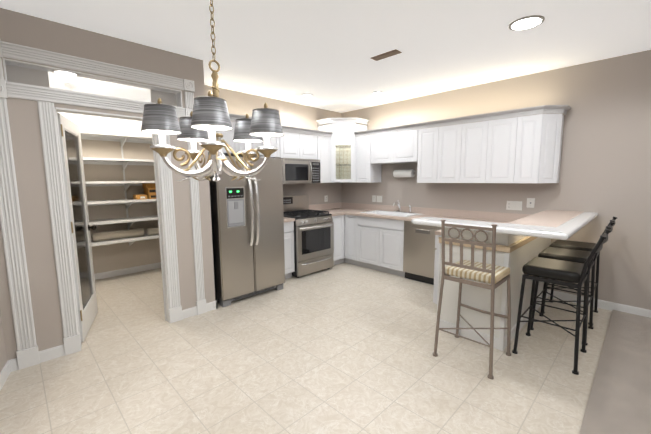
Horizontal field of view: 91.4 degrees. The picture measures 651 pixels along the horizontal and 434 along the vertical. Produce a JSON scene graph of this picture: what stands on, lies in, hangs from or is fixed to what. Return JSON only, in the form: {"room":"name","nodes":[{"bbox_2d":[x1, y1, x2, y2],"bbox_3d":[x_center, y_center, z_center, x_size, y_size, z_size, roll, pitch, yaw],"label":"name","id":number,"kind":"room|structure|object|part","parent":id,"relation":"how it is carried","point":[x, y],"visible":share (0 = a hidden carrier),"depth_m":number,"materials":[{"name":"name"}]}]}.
{"room":"kitchen","nodes":[
{"label":"kitchen","id":0,"kind":"room"},
{"bbox_2d":[0,310,10,390],"bbox_3d":[-2.016,-0.047,1.504,0.134,2.730,1.900,-5,8,-33],"label":"wall","id":1,"kind":"structure","parent":0,"point":[5,370],"depth_m":2.40,"materials":[{"name":"paint"}]},
{"bbox_2d":[5,64,176,251],"bbox_3d":[-2.130,-0.209,2.847,1.890,2.730,0.004,-7,10,-44],"label":"wall","id":2,"kind":"structure","parent":0,"point":[8,70],"depth_m":2.56,"materials":[{"name":"paint"}]},
{"bbox_2d":[54,87,160,273],"bbox_3d":[-3.324,-0.439,4.827,3.240,2.730,0.124,-7,10,-44],"label":"wall","id":3,"kind":"structure","parent":0,"point":[112,257],"depth_m":4.88,"materials":[{"name":"paint"}]},
{"bbox_2d":[80,130,158,246],"bbox_3d":[-3.139,-0.378,4.646,2.980,1.750,0.400,-7,10,-44],"label":"pantry shelves","id":4,"kind":"object","parent":3,"relation":"attached to","point":[121,138],"visible":0.29,"depth_m":4.70,"materials":[{"name":"white wood"}]},
{"bbox_2d":[92,227,158,241],"bbox_3d":[-2.840,0.234,4.997,1.355,0.124,0.128,-7,10,-44],"label":"rolled rug","id":5,"kind":"object","parent":4,"relation":"on","point":[110,235],"visible":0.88,"depth_m":4.74,"materials":[{"name":"beige"}]},
{"bbox_2d":[133,194,146,199],"bbox_3d":[-2.854,-0.310,4.895,0.140,0.069,0.201,-7,10,-44],"label":"box","id":6,"kind":"object","parent":4,"relation":"on","point":[138,196],"depth_m":4.84,"materials":[{"name":"brown cardboard"}]},
{"bbox_2d":[142,183,155,198],"bbox_3d":[-2.727,-0.411,5.011,0.220,0.239,0.241,-7,10,-44],"label":"box","id":7,"kind":"object","parent":4,"relation":"on","point":[150,190],"depth_m":4.91,"materials":[{"name":"brown cardboard"}]},
{"bbox_2d":[94,262,160,279],"bbox_3d":[-3.268,0.874,4.939,3.000,0.095,0.014,-7,10,-44],"label":"baseboard","id":8,"kind":"structure","parent":3,"relation":"attached to","point":[130,270],"depth_m":5.04,"materials":[{"name":"white"}]},
{"bbox_2d":[0,8,214,359],"bbox_3d":[-2.995,-0.089,1.910,4.712,2.730,0.120,-7,10,-44],"label":"wall","id":9,"kind":"structure","parent":0,"point":[18,28],"depth_m":2.60,"materials":[{"name":"paint"}]},
{"bbox_2d":[57,113,97,341],"bbox_3d":[-2.394,0.097,3.135,0.311,2.035,0.741,-7,10,-44],"label":"pantry door","id":10,"kind":"structure","parent":9,"relation":"in","point":[75,188],"depth_m":3.09,"materials":[{"name":"white wood"}]},
{"bbox_2d":[5,60,180,106],"bbox_3d":[-1.917,-1.138,2.790,1.256,0.151,0.005,-7,10,-44],"label":"window","id":11,"kind":"structure","parent":9,"relation":"in","point":[134,97],"depth_m":2.69,"materials":[{"name":"glass"}]},
{"bbox_2d":[0,40,206,369],"bbox_3d":[-1.941,-0.108,2.945,1.532,2.504,0.172,-7,10,-44],"label":"door frame","id":12,"kind":"structure","parent":9,"relation":"attached to","point":[27,351],"depth_m":2.63,"materials":[{"name":"white wood"}]},
{"bbox_2d":[206,300,216,308],"bbox_3d":[-1.383,0.998,3.794,0.014,0.095,0.364,-7,10,-44],"label":"baseboard","id":13,"kind":"structure","parent":9,"relation":"attached to","point":[213,304],"depth_m":3.64,"materials":[{"name":"white"}]},
{"bbox_2d":[208,86,339,204],"bbox_3d":[-0.869,-0.499,5.174,3.178,2.730,0.120,-7,10,-44],"label":"wall","id":14,"kind":"structure","parent":0,"point":[291,114],"depth_m":5.36,"materials":[{"name":"paint"}]},
{"bbox_2d":[207,113,242,156],"bbox_3d":[-1.444,-1.031,4.027,0.531,0.470,0.596,-7,10,-44],"label":"upper cabinet","id":15,"kind":"object","parent":14,"relation":"attached to","point":[228,136],"depth_m":3.90,"materials":[{"name":"white wood"}]},
{"bbox_2d":[243,115,270,156],"bbox_3d":[-1.142,-1.069,4.324,0.533,0.470,0.596,-7,10,-44],"label":"upper cabinet","id":16,"kind":"object","parent":14,"relation":"attached to","point":[253,145],"depth_m":4.16,"materials":[{"name":"white wood"}]},
{"bbox_2d":[259,136,282,157],"bbox_3d":[-0.919,-0.927,4.754,0.350,0.860,0.326,-7,10,-44],"label":"upper cabinet","id":17,"kind":"object","parent":14,"relation":"attached to","point":[275,141],"depth_m":4.72,"materials":[{"name":"white wood"}]},
{"bbox_2d":[282,125,302,158],"bbox_3d":[-0.640,-1.156,5.007,0.438,0.470,0.326,-7,10,-44],"label":"upper cabinet","id":18,"kind":"object","parent":14,"relation":"attached to","point":[293,141],"depth_m":4.91,"materials":[{"name":"white wood"}]},
{"bbox_2d":[281,158,320,183],"bbox_3d":[-0.473,-0.737,5.128,0.761,0.382,0.452,-7,10,-44],"label":"microwave","id":19,"kind":"object","parent":18,"relation":"attached to","point":[295,170],"visible":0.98,"depth_m":4.97,"materials":[{"name":"silver metal"}]},
{"bbox_3d":[-0.238,-0.714,5.094,0.018,0.304,0.070,-7,10,-44],"label":"microwave handle","id":20,"kind":"part","parent":19,"relation":"part of","materials":[{"name":"silver metal"}]},
{"bbox_2d":[303,129,318,159],"bbox_3d":[-0.404,-1.186,5.238,0.439,0.470,0.326,-7,10,-44],"label":"upper cabinet","id":21,"kind":"object","parent":14,"relation":"attached to","point":[310,142],"depth_m":5.17,"materials":[{"name":"white wood"}]},
{"bbox_2d":[319,129,330,182],"bbox_3d":[-0.132,-1.026,5.528,0.316,0.860,0.326,-7,10,-44],"label":"upper cabinet","id":22,"kind":"object","parent":14,"relation":"attached to","point":[324,137],"depth_m":5.43,"materials":[{"name":"white wood"}]},
{"bbox_2d":[309,202,342,208],"bbox_3d":[-0.415,-0.144,5.562,2.048,0.105,0.020,-7,10,-44],"label":"backsplash","id":23,"kind":"structure","parent":14,"relation":"attached to","point":[339,205],"depth_m":6.03,"materials":[{"name":"beige stone"}]},
{"bbox_2d":[331,121,354,180],"bbox_3d":[0.308,-1.133,5.501,0.272,0.952,0.272,-7,10,-44],"label":"upper cabinet","id":24,"kind":"object","parent":14,"relation":"attached to","point":[342,132],"depth_m":5.54,"materials":[{"name":"white wood"}]},
{"bbox_3d":[0.308,-1.107,5.505,0.189,0.900,0.189,-7,10,-44],"label":"corner glass","id":25,"kind":"part","parent":24,"relation":"part of","materials":[{"name":"clear glass"}]},
{"bbox_3d":[0.469,-1.337,3.808,3.065,0.320,3.550,-7,10,-44],"label":"crown moulding","id":26,"kind":"part","parent":24,"relation":"part of","materials":[{"name":"white wood"}]},
{"bbox_2d":[0,262,611,433],"bbox_3d":[-0.416,1.318,1.737,7.940,0.060,8.860,-7,10,-44],"label":"floor","id":27,"kind":"structure","parent":0,"point":[344,348],"depth_m":2.48,"materials":[{"name":"beige tile"}]},
{"bbox_2d":[208,155,284,306],"bbox_3d":[-1.153,0.110,4.175,0.911,1.765,0.957,-7,10,-44],"label":"refrigerator","id":28,"kind":"object","parent":27,"relation":"on","point":[247,219],"visible":0.71,"depth_m":3.82,"materials":[{"name":"silver metal"}]},
{"bbox_2d":[284,221,294,278],"bbox_3d":[-0.803,0.479,4.816,0.345,0.872,0.625,-7,10,-44],"label":"base cabinet","id":29,"kind":"object","parent":27,"relation":"on","point":[288,225],"depth_m":4.65,"materials":[{"name":"white wood"}]},
{"bbox_2d":[284,217,294,220],"bbox_3d":[-0.796,0.029,4.751,0.345,0.038,0.656,-7,10,-44],"label":"countertop","id":30,"kind":"structure","parent":29,"relation":"on","point":[285,218],"depth_m":4.62,"materials":[{"name":"beige stone"}]},
{"bbox_2d":[283,195,333,277],"bbox_3d":[-0.357,0.269,5.140,0.761,1.205,0.743,-7,10,-44],"label":"range oven","id":31,"kind":"object","parent":27,"relation":"on","point":[313,231],"visible":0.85,"depth_m":4.95,"materials":[{"name":"silver metal"}]},
{"bbox_2d":[332,213,342,264],"bbox_3d":[0.014,0.381,5.581,0.345,0.872,0.680,-7,10,-44],"label":"base cabinet","id":32,"kind":"object","parent":27,"relation":"on","point":[338,219],"depth_m":5.38,"materials":[{"name":"white wood"}]},
{"bbox_2d":[343,213,358,265],"bbox_3d":[0.646,0.377,5.567,0.664,0.872,0.351,-7,10,-44],"label":"base cabinet","id":33,"kind":"object","parent":27,"relation":"on","point":[350,222],"depth_m":5.40,"materials":[{"name":"white wood"}]},
{"bbox_2d":[309,209,354,216],"bbox_3d":[0.214,-0.099,5.745,0.944,0.038,0.656,-7,10,-44],"label":"countertop","id":34,"kind":"structure","parent":33,"relation":"on","point":[331,211],"depth_m":5.72,"materials":[{"name":"beige stone"}]},
{"bbox_2d":[359,217,398,275],"bbox_3d":[1.036,0.418,5.209,0.617,0.872,0.923,-7,10,-44],"label":"base cabinet","id":35,"kind":"object","parent":27,"relation":"on","point":[378,237],"depth_m":4.99,"materials":[{"name":"white wood"}]},
{"bbox_2d":[355,209,482,220],"bbox_3d":[1.259,-0.007,4.915,0.636,0.038,2.000,-7,10,-44],"label":"countertop","id":36,"kind":"structure","parent":35,"relation":"on","point":[358,212],"depth_m":4.77,"materials":[{"name":"beige stone"}]},
{"bbox_2d":[367,209,418,216],"bbox_3d":[1.060,0.033,5.175,0.486,0.200,0.876,-7,10,-44],"label":"sink","id":37,"kind":"object","parent":36,"relation":"in","point":[386,212],"depth_m":5.30,"materials":[{"name":"silver metal"}]},
{"bbox_2d":[391,201,410,212],"bbox_3d":[1.215,-0.172,5.155,0.222,0.209,0.303,-7,10,-44],"label":"faucet","id":38,"kind":"object","parent":36,"relation":"on","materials":[{"name":"silver metal"}]},
{"bbox_2d":[399,221,440,284],"bbox_3d":[1.551,0.476,4.693,0.617,0.872,0.648,-7,10,-44],"label":"base cabinet","id":39,"kind":"object","parent":27,"relation":"on","point":[417,248],"depth_m":4.51,"materials":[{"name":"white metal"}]},
{"bbox_2d":[403,221,440,284],"bbox_3d":[1.374,0.500,4.479,0.100,0.879,0.591,-7,10,-44],"label":"dishwasher","id":40,"kind":"object","parent":39,"relation":"in","point":[419,248],"depth_m":4.49,"materials":[{"name":"silver metal"}]},
{"bbox_2d":[433,219,510,379],"bbox_3d":[1.224,0.589,2.603,0.487,1.155,0.478,-7,10,-44],"label":"stool","id":41,"kind":"object","parent":27,"relation":"on","point":[494,275],"visible":1,"depth_m":2.48,"materials":[{"name":"beige metal"}]},
{"bbox_3d":[1.235,0.439,2.597,0.378,0.061,0.400,-7,10,-44],"label":"seat","id":42,"kind":"part","parent":41,"relation":"part of","materials":[{"name":"fabric"}]},
{"bbox_2d":[411,210,597,350],"bbox_3d":[1.933,0.521,3.381,1.916,1.092,1.240,-7,10,-44],"label":"peninsula bar","id":43,"kind":"object","parent":27,"relation":"on","point":[521,243],"visible":0.79,"depth_m":2.89,"materials":[{"name":"white"}]},
{"bbox_3d":[1.930,0.595,3.493,1.776,0.918,0.621,-7,10,-44],"label":"peninsula trim","id":44,"kind":"part","parent":43,"relation":"part of","materials":[{"name":"white"}]},
{"bbox_2d":[512,229,610,374],"bbox_3d":[1.931,0.625,2.618,0.472,1.071,0.532,-7,10,-44],"label":"stool","id":45,"kind":"object","parent":27,"relation":"on","point":[567,272],"visible":1,"depth_m":2.55,"materials":[{"name":"black metal"}]},
{"bbox_3d":[1.896,0.429,2.628,0.420,0.084,0.385,-7,10,-44],"label":"seat","id":46,"kind":"part","parent":45,"relation":"part of","materials":[{"name":"black leather"}]},
{"bbox_2d":[530,221,614,344],"bbox_3d":[2.340,0.572,3.034,0.472,1.071,0.532,-7,10,-44],"label":"stool","id":47,"kind":"object","parent":27,"relation":"on","point":[571,255],"visible":0.54,"depth_m":3.05,"materials":[{"name":"black metal"}]},
{"bbox_3d":[2.305,0.376,3.044,0.420,0.084,0.385,-7,10,-44],"label":"seat","id":48,"kind":"part","parent":47,"relation":"part of","materials":[{"name":"black leather"}]},
{"bbox_2d":[540,216,616,324],"bbox_3d":[2.709,0.523,3.411,0.472,1.071,0.532,-7,10,-44],"label":"stool","id":49,"kind":"object","parent":27,"relation":"on","point":[577,245],"visible":0.52,"depth_m":3.42,"materials":[{"name":"black metal"}]},
{"bbox_3d":[2.674,0.328,3.421,0.420,0.084,0.385,-7,10,-44],"label":"seat","id":50,"kind":"part","parent":49,"relation":"part of","materials":[{"name":"black leather"}]},
{"bbox_2d":[0,0,650,112],"bbox_3d":[-0.438,-1.452,1.316,8.060,0.080,8.980,-7,10,-44],"label":"ceiling","id":51,"kind":"structure","parent":0,"point":[322,52],"depth_m":2.86,"materials":[{"name":"paint"}]},
{"bbox_2d":[141,0,283,181],"bbox_3d":[-0.505,-0.788,1.391,0.581,1.255,0.570,-7,10,-44],"label":"chandelier","id":52,"kind":"object","parent":51,"relation":"hanging from","point":[210,113],"visible":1,"depth_m":1.36,"materials":[{"name":"gold metal"}]},
{"bbox_3d":[-0.632,-0.325,1.368,0.286,0.343,0.154,-7,10,-44],"label":"arm","id":53,"kind":"part","parent":52,"relation":"part of"},
{"bbox_3d":[-0.608,-0.345,1.536,0.154,0.343,0.291,-7,10,-44],"label":"arm","id":54,"kind":"part","parent":52,"relation":"part of"},
{"bbox_3d":[-0.457,-0.315,1.274,0.199,0.343,0.263,-7,10,-44],"label":"arm","id":55,"kind":"part","parent":52,"relation":"part of"},
{"bbox_3d":[-0.436,-0.353,1.595,0.277,0.343,0.171,-7,10,-44],"label":"arm","id":56,"kind":"part","parent":52,"relation":"part of"},
{"bbox_3d":[-0.319,-0.334,1.427,0.224,0.343,0.246,-7,10,-44],"label":"arm","id":57,"kind":"part","parent":52,"relation":"part of"},
{"bbox_2d":[370,49,401,60],"bbox_3d":[0.614,-1.647,3.243,0.110,0.008,0.310,-7,10,-44],"label":"ceiling vent","id":58,"kind":"object","parent":51,"relation":"in","point":[386,55],"visible":1,"depth_m":3.23,"materials":[{"name":"brown metal"}]},
{"bbox_2d":[508,15,544,30],"bbox_3d":[1.633,-1.574,2.588,0.252,0.012,0.252,-7,10,-44],"label":"recessed light","id":59,"kind":"object","parent":51,"relation":"in","point":[526,22],"visible":0.98,"depth_m":2.57,"materials":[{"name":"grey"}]},
{"bbox_2d":[340,50,650,309],"bbox_3d":[2.861,-0.360,3.788,0.120,2.730,7.350,-7,10,-44],"label":"wall","id":60,"kind":"structure","parent":0,"point":[605,168],"depth_m":3.59,"materials":[{"name":"paint"}]},
{"bbox_2d":[355,129,381,182],"bbox_3d":[0.769,-1.030,5.504,0.325,0.860,0.375,-7,10,-44],"label":"upper cabinet","id":61,"kind":"object","parent":60,"relation":"attached to","point":[366,171],"depth_m":5.40,"materials":[{"name":"white wood"}]},
{"bbox_2d":[372,195,381,201],"bbox_3d":[0.921,-0.327,5.671,0.010,0.110,0.198,-7,10,-44],"label":"outlet","id":62,"kind":"object","parent":60,"relation":"attached to","point":[379,198],"depth_m":5.68,"materials":[{"name":"white plastic"}]},
{"bbox_2d":[375,129,386,164],"bbox_3d":[1.029,-1.157,5.223,0.325,0.545,0.478,-7,10,-44],"label":"upper cabinet","id":63,"kind":"object","parent":60,"relation":"attached to","point":[380,139],"depth_m":5.13,"materials":[{"name":"white wood"}]},
{"bbox_2d":[387,123,418,163],"bbox_3d":[1.296,-1.126,4.955,0.325,0.545,0.494,-7,10,-44],"label":"upper cabinet","id":64,"kind":"object","parent":60,"relation":"attached to","point":[402,147],"depth_m":4.84,"materials":[{"name":"white wood"}]},
{"bbox_2d":[393,169,416,176],"bbox_3d":[1.282,-0.704,5.146,0.160,0.124,0.364,-7,10,-44],"label":"paper towel","id":65,"kind":"object","parent":60,"relation":"attached to","point":[405,173],"visible":1,"depth_m":5.07,"materials":[{"name":"white paper"}]},
{"bbox_2d":[411,121,434,182],"bbox_3d":[1.581,-0.938,4.690,0.325,0.860,0.426,-7,10,-44],"label":"upper cabinet","id":66,"kind":"object","parent":60,"relation":"attached to","point":[426,135],"depth_m":4.60,"materials":[{"name":"white wood"}]},
{"bbox_2d":[343,202,531,220],"bbox_3d":[1.480,-0.105,5.118,0.019,0.105,3.321,-7,10,-44],"label":"backsplash","id":67,"kind":"structure","parent":60,"relation":"attached to","point":[438,212],"depth_m":4.70,"materials":[{"name":"beige stone"}]},
{"bbox_2d":[431,118,454,182],"bbox_3d":[1.807,-0.912,4.463,0.325,0.860,0.432,-7,10,-44],"label":"upper cabinet","id":68,"kind":"object","parent":60,"relation":"attached to","point":[443,147],"depth_m":4.40,"materials":[{"name":"white wood"}]},
{"bbox_2d":[455,114,482,182],"bbox_3d":[2.036,-0.886,4.234,0.325,0.860,0.432,-7,10,-44],"label":"upper cabinet","id":69,"kind":"object","parent":60,"relation":"attached to","point":[469,135],"depth_m":4.17,"materials":[{"name":"white wood"}]},
{"bbox_2d":[479,110,510,182],"bbox_3d":[2.264,-0.860,4.005,0.325,0.860,0.431,-7,10,-44],"label":"upper cabinet","id":70,"kind":"object","parent":60,"relation":"attached to","point":[496,133],"depth_m":3.94,"materials":[{"name":"white wood"}]},
{"bbox_2d":[506,201,521,210],"bbox_3d":[2.453,-0.148,4.135,0.010,0.117,0.180,-7,10,-44],"label":"outlet","id":71,"kind":"object","parent":60,"relation":"attached to","point":[513,205],"depth_m":4.13,"materials":[{"name":"white plastic"}]},
{"bbox_2d":[526,198,534,207],"bbox_3d":[2.582,-0.177,4.002,0.007,0.120,0.085,-7,10,-44],"label":"outlet","id":72,"kind":"object","parent":60,"relation":"attached to","point":[530,201],"depth_m":4.00,"materials":[{"name":"white plastic"}]},
{"bbox_2d":[507,105,554,182],"bbox_3d":[2.458,-0.838,3.811,0.325,0.860,0.335,-7,10,-44],"label":"upper cabinet","id":73,"kind":"object","parent":60,"relation":"attached to","point":[516,148],"depth_m":3.67,"materials":[{"name":"white wood"}]},
{"bbox_2d":[548,290,650,317],"bbox_3d":[4.097,1.099,2.621,0.014,0.095,3.790,-7,10,-44],"label":"baseboard","id":74,"kind":"structure","parent":60,"relation":"attached to","point":[602,304],"depth_m":3.55,"materials":[{"name":"white"}]},
{"bbox_2d":[579,310,650,433],"bbox_3d":[1.534,1.513,-0.319,7.805,0.016,3.180,-7,10,-44],"label":"carpet floor","id":75,"kind":"structure","parent":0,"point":[619,400],"depth_m":2.28,"materials":[{"name":"beige carpet"}]}
]}

